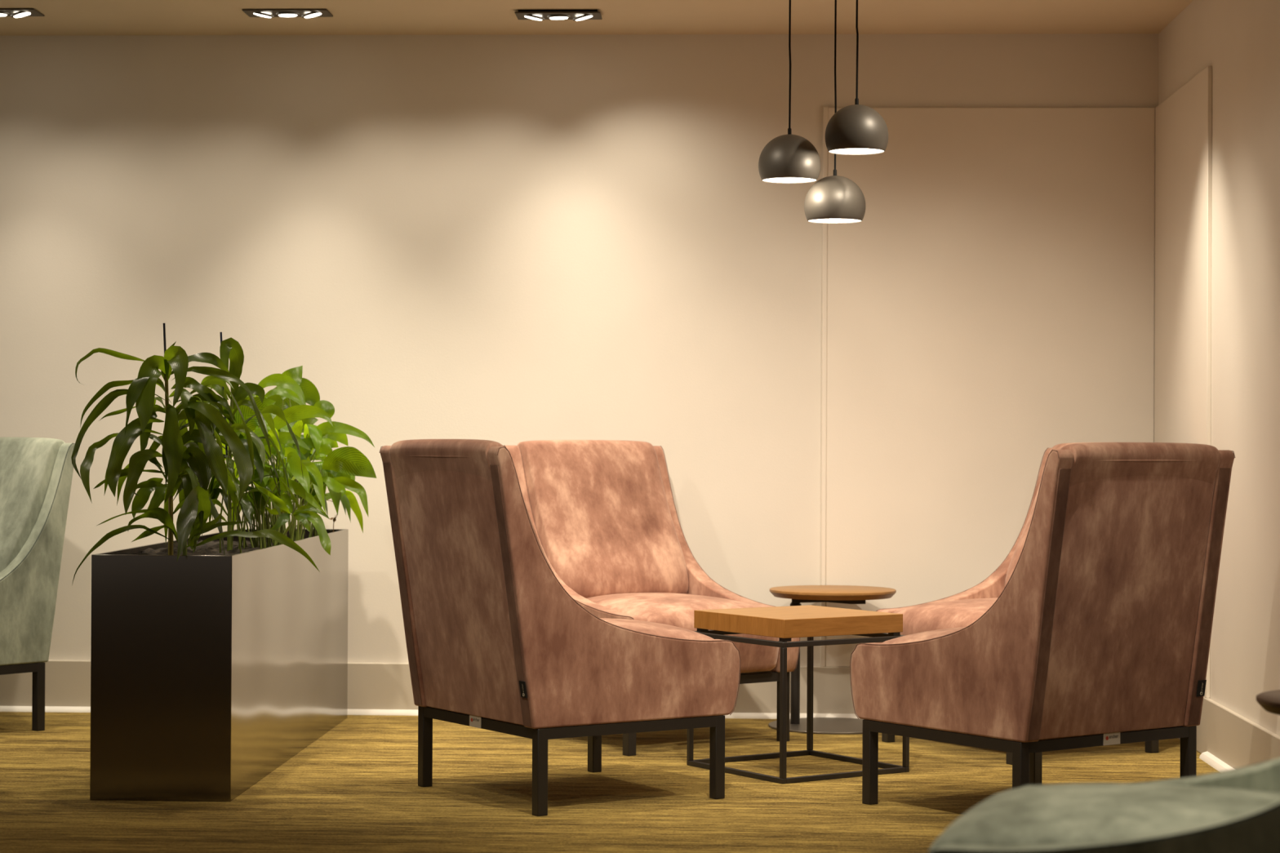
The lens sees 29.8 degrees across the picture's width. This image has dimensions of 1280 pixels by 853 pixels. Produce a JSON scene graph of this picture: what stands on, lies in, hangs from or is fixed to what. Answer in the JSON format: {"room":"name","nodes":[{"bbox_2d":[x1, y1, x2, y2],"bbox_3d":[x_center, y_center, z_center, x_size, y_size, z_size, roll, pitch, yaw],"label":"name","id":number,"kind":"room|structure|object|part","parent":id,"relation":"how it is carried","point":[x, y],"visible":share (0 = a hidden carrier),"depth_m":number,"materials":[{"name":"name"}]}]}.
{"room":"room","nodes":[
{"label":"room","id":0,"kind":"room"},
{"bbox_2d":[0,33,1158,666],"bbox_3d":[-1.899,-0.184,8.361,7.558,2.333,0.120,0,0,2],"label":"wall","id":1,"kind":"structure","parent":0,"point":[504,239],"depth_m":8.26,"materials":[{"name":"paint"}]},
{"bbox_2d":[0,660,856,714],"bbox_3d":[-1.966,0.894,8.286,7.438,0.175,0.020,0,0,2],"label":"baseboard","id":2,"kind":"structure","parent":1,"relation":"attached to","point":[371,686],"depth_m":8.23,"materials":[{"name":"paint"}]},
{"bbox_2d":[0,706,860,719],"bbox_3d":[-1.978,0.972,8.265,7.418,0.018,0.022,0,0,2],"label":"trim","id":3,"kind":"structure","parent":1,"relation":"attached to","point":[2,708],"depth_m":8.22,"materials":[{"name":"paint"}]},
{"bbox_2d":[820,106,827,666],"bbox_3d":[0.628,-0.136,8.195,0.016,1.908,0.015,0,0,2],"label":"trim","id":4,"kind":"structure","parent":1,"relation":"attached to","point":[824,108],"depth_m":8.19,"materials":[{"name":"paint"}]},
{"bbox_2d":[825,107,1155,666],"bbox_3d":[1.189,-0.132,8.174,1.107,1.905,0.013,0,0,2],"label":"wall panel","id":5,"kind":"object","parent":1,"relation":"attached to","point":[990,303],"depth_m":8.17,"materials":[{"name":"paint"}]},
{"bbox_2d":[0,0,1193,35],"bbox_3d":[-2.109,-1.446,2.763,7.558,0.120,11.340,0,0,2],"label":"ceiling","id":6,"kind":"structure","parent":0,"point":[62,17],"depth_m":7.91,"materials":[{"name":"paint"}]},
{"bbox_2d":[0,8,44,17],"bbox_3d":[-2.097,-1.348,7.851,0.276,0.027,0.122,0,0,2],"label":"recessed light","id":7,"kind":"object","parent":6,"relation":"in","point":[12,12],"visible":1,"depth_m":7.82,"materials":[{"name":"grey"}]},
{"bbox_2d":[242,8,333,17],"bbox_3d":[-1.147,-1.343,7.835,0.276,0.026,0.122,0,0,2],"label":"recessed light","id":8,"kind":"object","parent":6,"relation":"in","point":[304,13],"visible":1,"depth_m":7.80,"materials":[{"name":"grey"}]},
{"bbox_2d":[515,8,602,21],"bbox_3d":[-0.264,-1.332,7.820,0.276,0.028,0.122,0,0,2],"label":"recessed light","id":9,"kind":"object","parent":6,"relation":"in","point":[576,15],"visible":1,"depth_m":7.78,"materials":[{"name":"grey"}]},
{"bbox_3d":[-0.264,-1.336,7.820,0.276,0.005,0.122,0,0,2],"label":"trim plate","id":10,"kind":"part","parent":9,"relation":"part of","materials":[{"name":"grey metal"}]},
{"bbox_2d":[758,0,820,183],"bbox_3d":[0.431,-1.028,6.915,0.179,0.641,0.179,0,0,2],"label":"pendant lamp","id":11,"kind":"object","parent":6,"relation":"hanging from","point":[788,158],"visible":1,"depth_m":6.85,"materials":[{"name":"grey metal"}]},
{"bbox_3d":[0.430,-0.773,6.914,0.179,0.132,0.179,0,0,2],"label":"lamp shade","id":12,"kind":"part","parent":11,"relation":"part of","materials":[{"name":"grey metal"}]},
{"bbox_3d":[0.431,-1.091,6.915,0.007,0.474,0.006,0,0,25],"label":"cord","id":13,"kind":"part","parent":11,"relation":"part of","materials":[{"name":"black plastic"}]},
{"bbox_3d":[0.429,-0.738,6.913,0.048,0.060,0.048,0,0,2],"label":"bulb","id":14,"kind":"part","parent":11,"relation":"part of","materials":[{"name":"white glass"}]},
{"bbox_2d":[804,0,865,223],"bbox_3d":[0.569,-0.973,7.010,0.179,0.749,0.179,0,0,2],"label":"pendant lamp","id":15,"kind":"object","parent":6,"relation":"hanging from","point":[832,199],"visible":1,"depth_m":6.95,"materials":[{"name":"grey metal"}]},
{"bbox_3d":[0.568,-0.665,7.008,0.179,0.132,0.179,0,0,2],"label":"lamp shade","id":16,"kind":"part","parent":15,"relation":"part of","materials":[{"name":"grey metal"}]},
{"bbox_3d":[0.570,-1.036,7.010,0.007,0.582,0.006,0,0,-20],"label":"cord","id":17,"kind":"part","parent":15,"relation":"part of","materials":[{"name":"black plastic"}]},
{"bbox_2d":[824,0,888,155],"bbox_3d":[0.613,-1.062,6.788,0.179,0.573,0.179,0,0,2],"label":"pendant lamp","id":18,"kind":"object","parent":6,"relation":"hanging from","point":[856,129],"visible":1,"depth_m":6.72,"materials":[{"name":"grey"}]},
{"bbox_3d":[0.611,-0.842,6.787,0.179,0.132,0.179,0,0,2],"label":"lamp shade","id":19,"kind":"part","parent":18,"relation":"part of","materials":[{"name":"grey"}]},
{"bbox_3d":[0.611,-0.806,6.787,0.048,0.060,0.048,0,0,2],"label":"bulb","id":20,"kind":"part","parent":18,"relation":"part of","materials":[{"name":"white glass"}]},
{"bbox_3d":[0.613,-1.126,6.789,0.007,0.405,0.006,0,0,-20],"label":"cord","id":21,"kind":"part","parent":18,"relation":"part of","materials":[{"name":"black plastic"}]},
{"bbox_2d":[0,711,1218,852],"bbox_3d":[-2.121,1.006,2.747,7.558,0.120,11.340,0,0,2],"label":"floor","id":22,"kind":"structure","parent":0,"point":[355,788],"depth_m":6.36,"materials":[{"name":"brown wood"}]},
{"bbox_2d":[0,437,75,731],"bbox_3d":[-2.320,0.504,7.740,0.632,0.944,0.765,0,0,39],"label":"armchair","id":23,"kind":"object","parent":22,"relation":"on","point":[36,473],"visible":0.98,"depth_m":7.74,"materials":[{"name":"green fabric"}]},
{"bbox_3d":[-2.339,0.771,7.716,0.630,0.028,0.576,0,0,39],"label":"frame","id":24,"kind":"part","parent":23,"relation":"part of","materials":[{"name":"black metal"}]},
{"bbox_2d":[0,437,65,572],"bbox_3d":[-2.163,0.306,7.930,0.524,0.545,0.278,0,0,39],"label":"backrest cushion","id":25,"kind":"object","parent":23,"relation":"on","point":[28,466],"depth_m":7.81,"materials":[{"name":"green fabric"}]},
{"bbox_3d":[-1.934,0.869,7.737,0.030,0.219,0.030,0,0,39],"label":"leg","id":26,"kind":"part","parent":23,"relation":"part of","materials":[{"name":"black metal"}]},
{"bbox_2d":[89,528,348,801],"bbox_3d":[-1.207,0.659,7.189,0.368,0.638,1.890,0,0,2],"label":"planter","id":27,"kind":"object","parent":22,"relation":"on","point":[210,673],"visible":0.91,"depth_m":6.25,"materials":[{"name":"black metal"}]},
{"bbox_2d":[134,540,273,555],"bbox_3d":[-1.206,0.376,7.190,0.356,0.064,1.877,0,0,2],"label":"potting soil","id":28,"kind":"object","parent":27,"relation":"in","point":[211,548],"visible":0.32,"depth_m":6.92,"materials":[{"name":"black soil"}]},
{"bbox_2d":[163,323,173,554],"bbox_3d":[-1.316,0.038,6.716,0.036,0.655,0.006,0,0,2],"label":"stake","id":29,"kind":"object","parent":28,"relation":"on","point":[164,326],"visible":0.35,"depth_m":6.72,"materials":[{"name":"black"}]},
{"bbox_2d":[71,341,271,555],"bbox_3d":[-1.254,0.074,6.645,0.535,0.621,0.483,0,0,10],"label":"dracaena","id":30,"kind":"object","parent":28,"relation":"on","point":[183,460],"visible":0.98,"depth_m":6.57,"materials":[{"name":"green plant"}]},
{"bbox_3d":[-1.307,0.101,6.675,0.028,0.517,0.015,0,0,2],"label":"stem","id":31,"kind":"part","parent":30,"relation":"part of","materials":[{"name":"green plant"}]},
{"bbox_2d":[71,485,319,585],"bbox_3d":[-1.186,0.286,6.419,0.607,0.260,0.460,0,0,2],"label":"dracaena","id":32,"kind":"object","parent":28,"relation":"on","point":[197,500],"visible":0.98,"depth_m":6.50,"materials":[{"name":"green plant"}]},
{"bbox_3d":[-1.240,0.326,6.551,0.015,0.088,0.013,0,0,2],"label":"stem","id":33,"kind":"part","parent":32,"relation":"part of","materials":[{"name":"green plant"}]},
{"bbox_2d":[219,332,231,537],"bbox_3d":[-1.216,0.048,7.072,0.042,0.651,0.006,0,0,2],"label":"stake","id":34,"kind":"object","parent":28,"relation":"on","point":[220,333],"visible":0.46,"depth_m":7.07,"materials":[{"name":"black"}]},
{"bbox_2d":[185,365,376,553],"bbox_3d":[-1.089,0.098,7.362,0.548,0.586,1.135,0,0,2],"label":"potted plant","id":35,"kind":"object","parent":28,"relation":"on","point":[337,469],"visible":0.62,"depth_m":7.43,"materials":[{"name":"green plant"}]},
{"bbox_3d":[-1.178,0.134,7.354,0.372,0.514,1.112,0,0,2],"label":"stem","id":36,"kind":"part","parent":35,"relation":"part of","materials":[{"name":"green plant"}]},
{"bbox_2d":[252,480,331,555],"bbox_3d":[-0.989,0.261,6.932,0.234,0.210,0.220,0,0,2],"label":"dracaena","id":37,"kind":"object","parent":28,"relation":"on","point":[304,513],"visible":0.91,"depth_m":6.90,"materials":[{"name":"green plant"}]},
{"bbox_3d":[-1.032,0.308,6.943,0.066,0.112,0.010,0,0,2],"label":"stem","id":38,"kind":"part","parent":37,"relation":"part of","materials":[{"name":"green plant"}]},
{"bbox_2d":[328,500,337,532],"bbox_3d":[-1.018,0.323,7.943,0.043,0.162,0.007,0,0,2],"label":"stem","id":39,"kind":"object","parent":28,"relation":"on","point":[335,517],"visible":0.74,"depth_m":7.94,"materials":[{"name":"brown plant"}]},
{"bbox_2d":[189,337,305,551],"bbox_3d":[-1.186,0.081,7.017,0.440,0.677,0.338,0,0,44],"label":"dracaena","id":40,"kind":"object","parent":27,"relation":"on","point":[230,348],"visible":0.56,"depth_m":7.00,"materials":[{"name":"green plant"}]},
{"bbox_3d":[-1.197,0.138,7.030,0.018,0.479,0.012,0,0,2],"label":"stem","id":41,"kind":"part","parent":40,"relation":"part of","materials":[{"name":"green plant"}]},
{"bbox_2d":[379,439,740,816],"bbox_3d":[-0.211,0.507,6.423,0.765,0.944,0.632,1,0,-34],"label":"armchair","id":42,"kind":"object","parent":22,"relation":"on","point":[495,642],"visible":1,"depth_m":6.18,"materials":[{"name":"pink fabric"}]},
{"bbox_3d":[-0.378,0.407,6.659,0.746,0.706,0.054,1,0,-34],"label":"panel","id":43,"kind":"part","parent":42,"relation":"part of","materials":[{"name":"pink fabric"}]},
{"bbox_3d":[-0.583,0.868,6.534,0.030,0.219,0.030,1,0,-34],"label":"leg","id":44,"kind":"part","parent":42,"relation":"part of","materials":[{"name":"black metal"}]},
{"bbox_2d":[389,439,554,573],"bbox_3d":[-0.414,0.304,6.288,0.278,0.545,0.524,1,0,-34],"label":"backrest cushion","id":45,"kind":"object","parent":42,"relation":"on","point":[443,492],"depth_m":6.23,"materials":[{"name":"pink fabric"}]},
{"bbox_3d":[-0.251,0.867,6.035,0.030,0.219,0.030,1,0,-34],"label":"leg","id":46,"kind":"part","parent":42,"relation":"part of","materials":[{"name":"black metal"}]},
{"bbox_3d":[-0.189,0.774,6.436,0.576,0.028,0.630,1,0,-34],"label":"frame","id":47,"kind":"part","parent":42,"relation":"part of","materials":[{"name":"black metal"}]},
{"bbox_3d":[-0.129,0.872,6.837,0.030,0.219,0.030,1,0,-34],"label":"leg","id":48,"kind":"part","parent":42,"relation":"part of","materials":[{"name":"black metal"}]},
{"bbox_3d":[-0.058,0.406,6.178,0.746,0.706,0.054,1,0,-34],"label":"panel","id":49,"kind":"part","parent":42,"relation":"part of","materials":[{"name":"pink fabric"}]},
{"bbox_2d":[599,617,713,639],"bbox_3d":[-0.150,0.638,6.463,0.621,0.238,0.521,1,0,-34],"label":"seat cushion","id":50,"kind":"object","parent":42,"relation":"on","point":[646,627],"depth_m":6.39,"materials":[{"name":"pink fabric"}]},
{"bbox_3d":[0.204,0.871,6.337,0.030,0.219,0.030,1,0,-34],"label":"leg","id":51,"kind":"part","parent":42,"relation":"part of","materials":[{"name":"black metal"}]},
{"bbox_2d":[503,440,799,755],"bbox_3d":[0.031,0.515,7.619,0.632,0.944,0.765,1,0,-37],"label":"armchair","id":52,"kind":"object","parent":22,"relation":"on","point":[603,515],"visible":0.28,"depth_m":7.73,"materials":[{"name":"pink fabric"}]},
{"bbox_3d":[-0.205,0.413,7.454,0.054,0.706,0.746,1,0,-37],"label":"panel","id":53,"kind":"part","parent":52,"relation":"part of","materials":[{"name":"pink fabric"}]},
{"bbox_2d":[516,440,688,598],"bbox_3d":[-0.114,0.315,7.817,0.524,0.545,0.278,1,0,-37],"label":"backrest cushion","id":54,"kind":"object","parent":52,"relation":"on","point":[599,511],"depth_m":7.76,"materials":[{"name":"pink fabric"}]},
{"bbox_3d":[-0.031,0.875,7.197,0.030,0.219,0.030,1,0,-37],"label":"leg","id":55,"kind":"part","parent":52,"relation":"part of","materials":[{"name":"black metal"}]},
{"bbox_2d":[586,592,778,673],"bbox_3d":[0.075,0.646,7.559,0.521,0.238,0.621,1,0,-37],"label":"seat cushion","id":56,"kind":"object","parent":52,"relation":"on","point":[673,609],"depth_m":7.40,"materials":[{"name":"pink fabric"}]},
{"bbox_3d":[0.258,0.417,7.800,0.054,0.706,0.746,1,0,-37],"label":"panel","id":57,"kind":"part","parent":52,"relation":"part of","materials":[{"name":"pink fabric"}]},
{"bbox_3d":[0.047,0.782,7.595,0.630,0.028,0.576,1,0,-37],"label":"frame","id":58,"kind":"part","parent":52,"relation":"part of","materials":[{"name":"black metal"}]},
{"bbox_3d":[0.450,0.879,7.555,0.030,0.219,0.030,1,0,-37],"label":"leg","id":59,"kind":"part","parent":52,"relation":"part of","materials":[{"name":"black metal"}]},
{"bbox_2d":[686,604,909,784],"bbox_3d":[0.453,0.759,6.922,0.456,0.450,0.456,1,0,-34],"label":"side table","id":60,"kind":"object","parent":22,"relation":"on","point":[784,623],"visible":0.75,"depth_m":6.80,"materials":[{"name":"brown wood"}]},
{"bbox_3d":[0.146,0.789,6.981,0.014,0.360,0.014,1,0,-34],"label":"leg","id":61,"kind":"part","parent":60,"relation":"part of","materials":[{"name":"black metal"}]},
{"bbox_3d":[0.394,0.788,6.615,0.014,0.360,0.014,1,0,-34],"label":"leg","id":62,"kind":"part","parent":60,"relation":"part of","materials":[{"name":"black metal"}]},
{"bbox_3d":[0.452,0.977,6.921,0.456,0.014,0.456,1,0,-34],"label":"frame","id":63,"kind":"part","parent":60,"relation":"part of","materials":[{"name":"black metal"}]},
{"bbox_3d":[0.454,0.603,6.923,0.456,0.014,0.456,1,0,-34],"label":"frame","id":64,"kind":"part","parent":60,"relation":"part of","materials":[{"name":"black metal"}]},
{"bbox_3d":[0.511,0.792,7.228,0.014,0.360,0.014,1,0,-34],"label":"leg","id":65,"kind":"part","parent":60,"relation":"part of","materials":[{"name":"black metal"}]},
{"bbox_3d":[0.759,0.791,6.863,0.014,0.360,0.014,1,0,-34],"label":"leg","id":66,"kind":"part","parent":60,"relation":"part of","materials":[{"name":"black metal"}]},
{"bbox_2d":[768,585,896,734],"bbox_3d":[0.635,0.764,7.942,0.420,0.456,0.420,0,0,2],"label":"round side table","id":67,"kind":"object","parent":22,"relation":"on","point":[846,594],"visible":0.8,"depth_m":7.91,"materials":[{"name":"brown wood"}]},
{"bbox_3d":[0.634,0.988,7.940,0.420,0.007,0.420,0,0,2],"label":"plate","id":68,"kind":"part","parent":67,"relation":"part of","materials":[{"name":"grey metal"}]},
{"bbox_2d":[869,442,1158,764],"bbox_3d":[1.195,0.520,7.453,0.765,0.944,0.632,0,0,-31],"label":"armchair","id":69,"kind":"object","parent":22,"relation":"on","point":[962,609],"visible":0.13,"depth_m":7.41,"materials":[{"name":"pink fabric"}]},
{"bbox_3d":[0.780,0.881,7.550,0.030,0.219,0.030,0,0,-31],"label":"leg","id":70,"kind":"part","parent":69,"relation":"part of","materials":[{"name":"black metal"}]},
{"bbox_2d":[887,597,999,635],"bbox_3d":[1.131,0.650,7.413,0.621,0.238,0.521,0,0,-31],"label":"seat cushion","id":71,"kind":"object","parent":69,"relation":"on","point":[953,612],"depth_m":7.29,"materials":[{"name":"pink fabric"}]},
{"bbox_3d":[1.052,0.420,7.705,0.746,0.706,0.054,0,0,-31],"label":"panel","id":72,"kind":"part","parent":69,"relation":"part of","materials":[{"name":"pink fabric"}]},
{"bbox_3d":[1.092,0.879,7.038,0.030,0.219,0.030,0,0,-31],"label":"leg","id":73,"kind":"part","parent":69,"relation":"part of","materials":[{"name":"black metal"}]},
{"bbox_2d":[1004,442,1084,586],"bbox_3d":[1.405,0.321,7.582,0.278,0.545,0.524,0,0,-31],"label":"backrest cushion","id":74,"kind":"object","parent":69,"relation":"on","point":[1010,566],"depth_m":7.75,"materials":[{"name":"pink fabric"}]},
{"bbox_3d":[1.558,0.883,7.322,0.030,0.219,0.030,0,0,-31],"label":"leg","id":75,"kind":"part","parent":69,"relation":"part of","materials":[{"name":"black metal"}]},
{"bbox_2d":[849,442,1235,804],"bbox_3d":[1.020,0.511,6.189,0.632,0.944,0.765,1,0,-36],"label":"armchair","id":76,"kind":"object","parent":22,"relation":"on","point":[1099,633],"visible":0.98,"depth_m":5.93,"materials":[{"name":"pink fabric"}]},
{"bbox_3d":[0.599,0.872,6.253,0.030,0.219,0.030,1,0,-36],"label":"leg","id":77,"kind":"part","parent":76,"relation":"part of","materials":[{"name":"black metal"}]},
{"bbox_2d":[882,626,965,644],"bbox_3d":[0.976,0.642,6.248,0.521,0.238,0.621,1,0,-36],"label":"seat cushion","id":78,"kind":"object","parent":76,"relation":"on","point":[922,636],"depth_m":6.27,"materials":[{"name":"pink fabric"}]},
{"bbox_3d":[0.792,0.409,6.012,0.054,0.706,0.746,1,0,-36],"label":"panel","id":79,"kind":"part","parent":76,"relation":"part of","materials":[{"name":"pink fabric"}]},
{"bbox_3d":[0.920,0.871,5.812,0.030,0.219,0.030,1,0,-36],"label":"leg","id":80,"kind":"part","parent":76,"relation":"part of","materials":[{"name":"black metal"}]},
{"bbox_3d":[1.002,0.778,6.210,0.630,0.028,0.576,1,0,-36],"label":"frame","id":81,"kind":"part","parent":76,"relation":"part of","materials":[{"name":"black metal"}]},
{"bbox_3d":[1.084,0.876,6.606,0.030,0.219,0.030,1,0,-36],"label":"leg","id":82,"kind":"part","parent":76,"relation":"part of","materials":[{"name":"black metal"}]},
{"bbox_2d":[1060,442,1219,486],"bbox_3d":[1.165,0.310,5.992,0.524,0.545,0.278,1,0,-36],"label":"backrest cushion","id":83,"kind":"object","parent":76,"relation":"on","point":[1088,464],"depth_m":5.88,"materials":[{"name":"pink fabric"}]},
{"bbox_3d":[1.405,0.875,6.165,0.030,0.219,0.030,1,0,-36],"label":"leg","id":84,"kind":"part","parent":76,"relation":"part of","materials":[{"name":"black metal"}]},
{"bbox_3d":[1.259,0.413,6.352,0.054,0.706,0.746,1,0,-36],"label":"panel","id":85,"kind":"part","parent":76,"relation":"part of","materials":[{"name":"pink fabric"}]},
{"bbox_2d":[928,757,1279,852],"bbox_3d":[0.796,0.492,3.284,0.765,0.944,0.632,0,0,20],"label":"armchair","id":86,"kind":"object","parent":22,"relation":"on","point":[1237,810],"visible":1,"depth_m":3.18,"materials":[{"name":"green fabric"}]},
{"bbox_3d":[0.709,0.390,3.009,0.746,0.706,0.054,0,0,20],"label":"panel","id":87,"kind":"part","parent":86,"relation":"part of","materials":[{"name":"green fabric"}]},
{"bbox_3d":[0.902,0.394,3.554,0.746,0.706,0.054,0,0,20],"label":"panel","id":88,"kind":"part","parent":86,"relation":"part of","materials":[{"name":"green fabric"}]},
{"bbox_2d":[1256,689,1279,715],"bbox_3d":[1.389,0.747,4.585,0.420,0.456,0.420,0,0,-18],"label":"round side table","id":89,"kind":"object","parent":22,"relation":"on","point":[1269,701],"visible":1,"depth_m":4.57,"materials":[{"name":"brown wood"}]},
{"bbox_2d":[1158,0,1279,736],"bbox_3d":[1.599,-0.203,2.551,0.120,2.333,11.220,0,0,2],"label":"wall","id":90,"kind":"structure","parent":0,"point":[1240,39],"depth_m":6.78,"materials":[{"name":"paint"}]},
{"bbox_2d":[1154,66,1212,697],"bbox_3d":[1.731,-0.132,7.693,0.013,1.905,0.907,0,0,2],"label":"wall panel","id":91,"kind":"object","parent":90,"relation":"attached to","point":[1184,120],"depth_m":7.61,"materials":[{"name":"paint"}]},
{"bbox_2d":[1199,751,1233,771],"bbox_3d":[1.487,0.950,2.068,0.024,0.021,10.260,0,0,2],"label":"trim","id":92,"kind":"structure","parent":90,"relation":"attached to","point":[1220,766],"depth_m":7.01,"materials":[{"name":"paint"}]},
{"bbox_2d":[1177,697,1279,768],"bbox_3d":[1.525,0.875,2.537,0.016,0.175,11.200,0,0,2],"label":"baseboard","id":93,"kind":"structure","parent":90,"relation":"attached to","point":[1233,739],"depth_m":6.82,"materials":[{"name":"paint"}]}
]}

